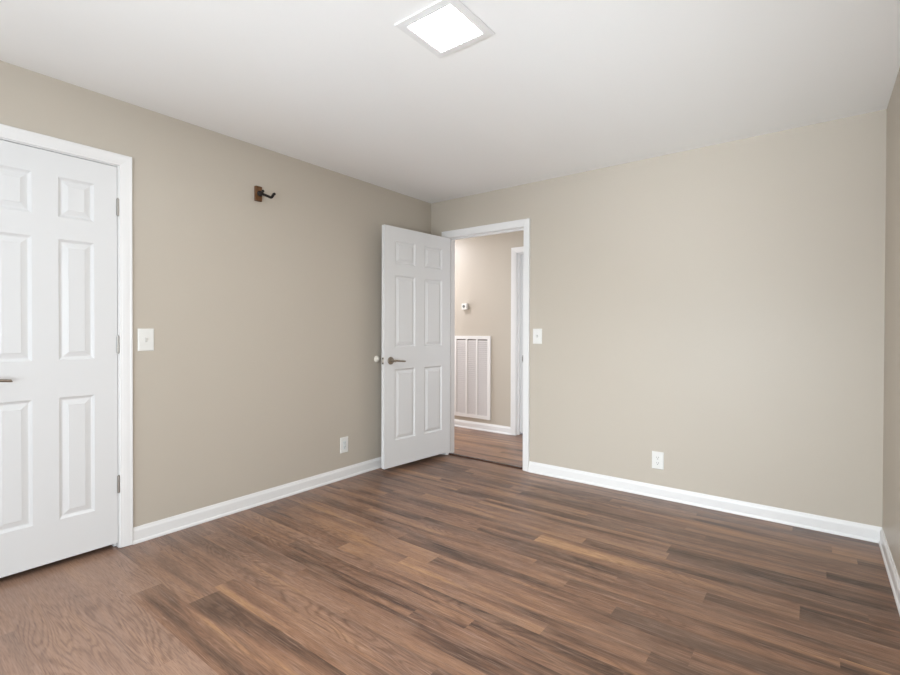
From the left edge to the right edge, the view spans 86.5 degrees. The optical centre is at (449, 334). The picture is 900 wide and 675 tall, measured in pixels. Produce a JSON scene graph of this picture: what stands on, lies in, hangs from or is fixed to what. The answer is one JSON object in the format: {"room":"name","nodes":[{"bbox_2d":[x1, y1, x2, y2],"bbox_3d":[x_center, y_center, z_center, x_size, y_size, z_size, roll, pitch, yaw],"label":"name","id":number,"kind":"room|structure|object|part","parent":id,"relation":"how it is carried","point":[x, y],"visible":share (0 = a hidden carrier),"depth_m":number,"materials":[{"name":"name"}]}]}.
{"room":"empty bedroom","nodes":[
{"label":"empty bedroom","id":0,"kind":"room"},
{"bbox_2d":[0,60,430,526],"bbox_3d":[-1.878,-0.057,2.601,0.115,2.440,5.400,1,1,37],"label":"wall","id":1,"kind":"structure","parent":0,"point":[265,317],"depth_m":3.13,"materials":[{"name":"beige paint"}]},
{"bbox_2d":[0,140,119,577],"bbox_3d":[-1.979,0.113,2.352,0.100,2.042,0.621,1,1,37],"label":"door","id":2,"kind":"structure","parent":1,"relation":"in","point":[60,342],"depth_m":2.39,"materials":[{"name":"white paint"}]},
{"bbox_3d":[-2.064,0.207,2.179,0.019,0.025,0.109,1,1,37],"label":"lever","id":3,"kind":"part","parent":2,"relation":"part of","materials":[{"name":"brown metal"}]},
{"bbox_3d":[-2.082,-0.691,2.263,0.035,0.201,0.150,1,1,37],"label":"raised panel","id":4,"kind":"part","parent":2,"relation":"part of","materials":[{"name":"white paint"}]},
{"bbox_3d":[-2.083,-0.176,2.267,0.035,0.608,0.150,1,1,37],"label":"raised panel","id":5,"kind":"part","parent":2,"relation":"part of","materials":[{"name":"white paint"}]},
{"bbox_3d":[-2.085,0.623,2.274,0.035,0.614,0.150,1,1,37],"label":"raised panel","id":6,"kind":"part","parent":2,"relation":"part of","materials":[{"name":"white paint"}]},
{"bbox_3d":[-1.928,-0.692,2.463,0.035,0.201,0.150,1,1,37],"label":"raised panel","id":7,"kind":"part","parent":2,"relation":"part of","materials":[{"name":"white paint"}]},
{"bbox_3d":[-1.930,-0.178,2.467,0.035,0.608,0.150,1,1,37],"label":"raised panel","id":8,"kind":"part","parent":2,"relation":"part of","materials":[{"name":"white paint"}]},
{"bbox_3d":[-1.932,0.621,2.474,0.035,0.614,0.150,1,1,37],"label":"raised panel","id":9,"kind":"part","parent":2,"relation":"part of","materials":[{"name":"white paint"}]},
{"bbox_2d":[0,124,132,547],"bbox_3d":[-2.032,0.093,2.387,0.133,2.141,0.748,1,1,37],"label":"door frame","id":10,"kind":"structure","parent":1,"relation":"attached to","point":[123,163],"depth_m":2.61,"materials":[{"name":"white paint"}]},
{"bbox_2d":[138,329,153,350],"bbox_3d":[-1.715,0.028,2.704,0.018,0.127,0.083,1,1,37],"label":"light switch","id":11,"kind":"object","parent":1,"relation":"attached to","point":[145,336],"visible":1,"depth_m":2.70,"materials":[{"name":"white plastic"}]},
{"bbox_2d":[133,457,380,544],"bbox_3d":[-0.974,1.112,3.685,0.017,0.090,2.591,1,1,37],"label":"baseboard","id":12,"kind":"structure","parent":1,"relation":"attached to","point":[155,529],"depth_m":3.17,"materials":[{"name":"white paint"}]},
{"bbox_2d":[254,186,275,201],"bbox_3d":[-1.249,-0.954,3.205,0.134,0.100,0.101,1,1,37],"label":"wall hook","id":13,"kind":"object","parent":1,"relation":"attached to","point":[258,192],"visible":1,"depth_m":3.22,"materials":[{"name":"brown wood"}]},
{"bbox_2d":[340,436,347,453],"bbox_3d":[-0.850,0.886,3.852,0.008,0.126,0.080,1,1,37],"label":"wall outlet","id":14,"kind":"object","parent":1,"relation":"attached to","point":[344,440],"visible":1,"depth_m":3.84,"materials":[{"name":"white plastic"}]},
{"bbox_2d":[374,356,379,361],"bbox_3d":[-0.624,0.207,4.124,0.026,0.058,0.058,1,1,37],"label":"bumper cover","id":15,"kind":"object","parent":1,"relation":"attached to","point":[376,358],"visible":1,"depth_m":4.11,"materials":[{"name":"beige rubber"}]},
{"bbox_2d":[0,426,899,674],"bbox_3d":[-1.012,1.165,2.732,5.717,0.001,6.750,1,1,37],"label":"floor","id":16,"kind":"structure","parent":0,"point":[441,564],"depth_m":2.17,"materials":[{"name":"brown wood"}]},
{"bbox_2d":[448,453,522,468],"bbox_3d":[0.325,1.149,4.379,0.819,0.012,0.050,1,1,37],"label":"threshold","id":17,"kind":"object","parent":16,"relation":"on","point":[453,454],"visible":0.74,"depth_m":4.35,"materials":[{"name":"brown wood"}]},
{"bbox_2d":[0,0,899,203],"bbox_3d":[-1.072,-1.315,2.707,5.847,0.080,6.790,1,1,37],"label":"ceiling","id":18,"kind":"structure","parent":0,"point":[560,88],"depth_m":2.31,"materials":[{"name":"paint"}]},
{"bbox_2d":[394,0,494,57],"bbox_3d":[-0.018,-1.262,1.977,0.298,0.008,0.298,1,1,37],"label":"recessed light","id":19,"kind":"object","parent":18,"relation":"in","point":[444,28],"visible":1,"depth_m":1.96,"materials":[{"name":"white painted metal"},{"name":"glowing diffuser plastic"}]},
{"bbox_2d":[410,5,479,50],"bbox_3d":[-0.018,-1.262,1.977,0.217,0.003,0.217,1,1,37],"label":"diffuser","id":20,"kind":"object","parent":19,"relation":"attached to","point":[445,28],"depth_m":1.97,"materials":[{"name":"white plastic"}]},
{"bbox_2d":[454,230,523,426],"bbox_3d":[0.334,-0.077,5.842,4.050,2.440,0.115,1,1,37],"label":"wall","id":21,"kind":"structure","parent":0,"point":[483,263],"depth_m":5.64,"materials":[{"name":"beige paint"}]},
{"bbox_2d":[462,303,467,309],"bbox_3d":[0.183,-0.347,5.860,0.074,0.074,0.038,1,1,37],"label":"wall sensor","id":22,"kind":"object","parent":21,"relation":"attached to","point":[465,305],"visible":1,"depth_m":5.84,"materials":[{"name":"white plastic"}]},
{"bbox_2d":[454,336,490,419],"bbox_3d":[0.264,0.508,5.818,0.537,0.994,0.014,1,1,37],"label":"air vent","id":23,"kind":"object","parent":21,"relation":"in","point":[472,387],"visible":0.99,"depth_m":5.80,"materials":[{"name":"white metal"}]},
{"bbox_3d":[0.139,0.513,5.913,0.141,0.898,0.009,1,1,37],"label":"louver panel","id":24,"kind":"part","parent":23,"relation":"part of","materials":[{"name":"metal"}]},
{"bbox_3d":[0.264,0.514,5.817,0.130,0.898,0.009,1,1,37],"label":"louver panel","id":25,"kind":"part","parent":23,"relation":"part of","materials":[{"name":"metal"}]},
{"bbox_3d":[0.389,0.515,5.721,0.141,0.898,0.009,1,1,37],"label":"louver panel","id":26,"kind":"part","parent":23,"relation":"part of","materials":[{"name":"metal"}]},
{"bbox_2d":[454,419,510,434],"bbox_3d":[-0.309,1.093,6.259,2.538,0.090,0.017,1,1,37],"label":"baseboard","id":27,"kind":"structure","parent":21,"relation":"attached to","point":[500,429],"depth_m":5.72,"materials":[{"name":"white paint"}]},
{"bbox_2d":[510,246,523,434],"bbox_3d":[1.088,0.079,5.253,0.888,2.141,0.133,1,1,37],"label":"door frame","id":28,"kind":"structure","parent":21,"relation":"attached to","point":[516,252],"depth_m":5.46,"materials":[{"name":"white paint"}]},
{"bbox_2d":[520,255,522,432],"bbox_3d":[1.115,0.102,5.289,0.754,2.055,0.035,1,1,37],"label":"door","id":29,"kind":"structure","parent":21,"relation":"in","point":[521,343],"depth_m":5.49,"materials":[{"name":"white paint"}]},
{"bbox_2d":[431,109,886,526],"bbox_3d":[0.250,-0.066,4.445,5.617,2.440,0.115,1,1,37],"label":"wall","id":30,"kind":"structure","parent":0,"point":[718,309],"depth_m":3.18,"materials":[{"name":"beige paint"}]},
{"bbox_2d":[381,224,450,468],"bbox_3d":[-0.282,0.099,4.268,0.165,2.026,0.824,1,1,42],"label":"door","id":31,"kind":"structure","parent":30,"relation":"in","point":[415,416],"depth_m":4.21,"materials":[{"name":"white paint"}]},
{"bbox_3d":[-0.473,0.216,3.984,0.065,0.065,0.065,1,1,42],"label":"handle","id":32,"kind":"part","parent":31,"relation":"part of","materials":[{"name":"brown metal"}]},
{"bbox_3d":[-0.396,-0.700,4.133,0.035,0.194,0.235,1,1,42],"label":"raised panel","id":33,"kind":"part","parent":31,"relation":"part of","materials":[{"name":"white paint"}]},
{"bbox_3d":[-0.398,-0.201,4.137,0.035,0.608,0.235,1,1,42],"label":"raised panel","id":34,"kind":"part","parent":31,"relation":"part of","materials":[{"name":"white paint"}]},
{"bbox_3d":[-0.400,0.591,4.143,0.035,0.604,0.235,1,1,42],"label":"raised panel","id":35,"kind":"part","parent":31,"relation":"part of","materials":[{"name":"white paint"}]},
{"bbox_3d":[-0.164,-0.203,4.393,0.035,0.608,0.231,1,1,42],"label":"raised panel","id":36,"kind":"part","parent":31,"relation":"part of","materials":[{"name":"white paint"}]},
{"bbox_3d":[-0.167,0.590,4.400,0.035,0.604,0.231,1,1,42],"label":"raised panel","id":37,"kind":"part","parent":31,"relation":"part of","materials":[{"name":"white paint"}]},
{"bbox_3d":[-0.163,-0.701,4.389,0.035,0.194,0.231,1,1,42],"label":"raised panel","id":38,"kind":"part","parent":31,"relation":"part of","materials":[{"name":"white paint"}]},
{"bbox_2d":[442,218,529,471],"bbox_3d":[0.330,0.084,4.373,0.946,2.141,0.133,1,1,37],"label":"door frame","id":39,"kind":"structure","parent":30,"relation":"attached to","point":[522,224],"depth_m":4.11,"materials":[{"name":"white paint"}]},
{"bbox_2d":[533,329,541,343],"bbox_3d":[0.727,0.011,3.995,0.083,0.127,0.018,1,1,37],"label":"light switch","id":40,"kind":"object","parent":30,"relation":"attached to","point":[537,333],"visible":1,"depth_m":4.00,"materials":[{"name":"white plastic"}]},
{"bbox_2d":[652,451,663,469],"bbox_3d":[1.487,0.898,3.424,0.080,0.124,0.008,1,1,37],"label":"wall outlet","id":41,"kind":"object","parent":30,"relation":"attached to","point":[657,457],"visible":1,"depth_m":3.42,"materials":[{"name":"white plastic"}]},
{"bbox_2d":[528,461,881,542],"bbox_3d":[1.551,1.122,3.370,2.227,0.090,0.017,1,1,37],"label":"baseboard","id":42,"kind":"structure","parent":30,"relation":"attached to","point":[866,532],"depth_m":3.17,"materials":[{"name":"white paint"}]},
{"bbox_2d":[882,68,899,577],"bbox_3d":[0.880,-0.032,0.558,0.115,2.440,5.515,1,1,37],"label":"wall","id":43,"kind":"structure","parent":0,"point":[890,519],"depth_m":2.41,"materials":[{"name":"beige paint"}]},
{"bbox_2d":[879,528,899,614],"bbox_3d":[0.789,1.143,0.562,0.017,0.090,5.400,1,1,37],"label":"baseboard","id":44,"kind":"structure","parent":43,"relation":"attached to","point":[893,576],"depth_m":2.31,"materials":[{"name":"white paint"}]}
]}

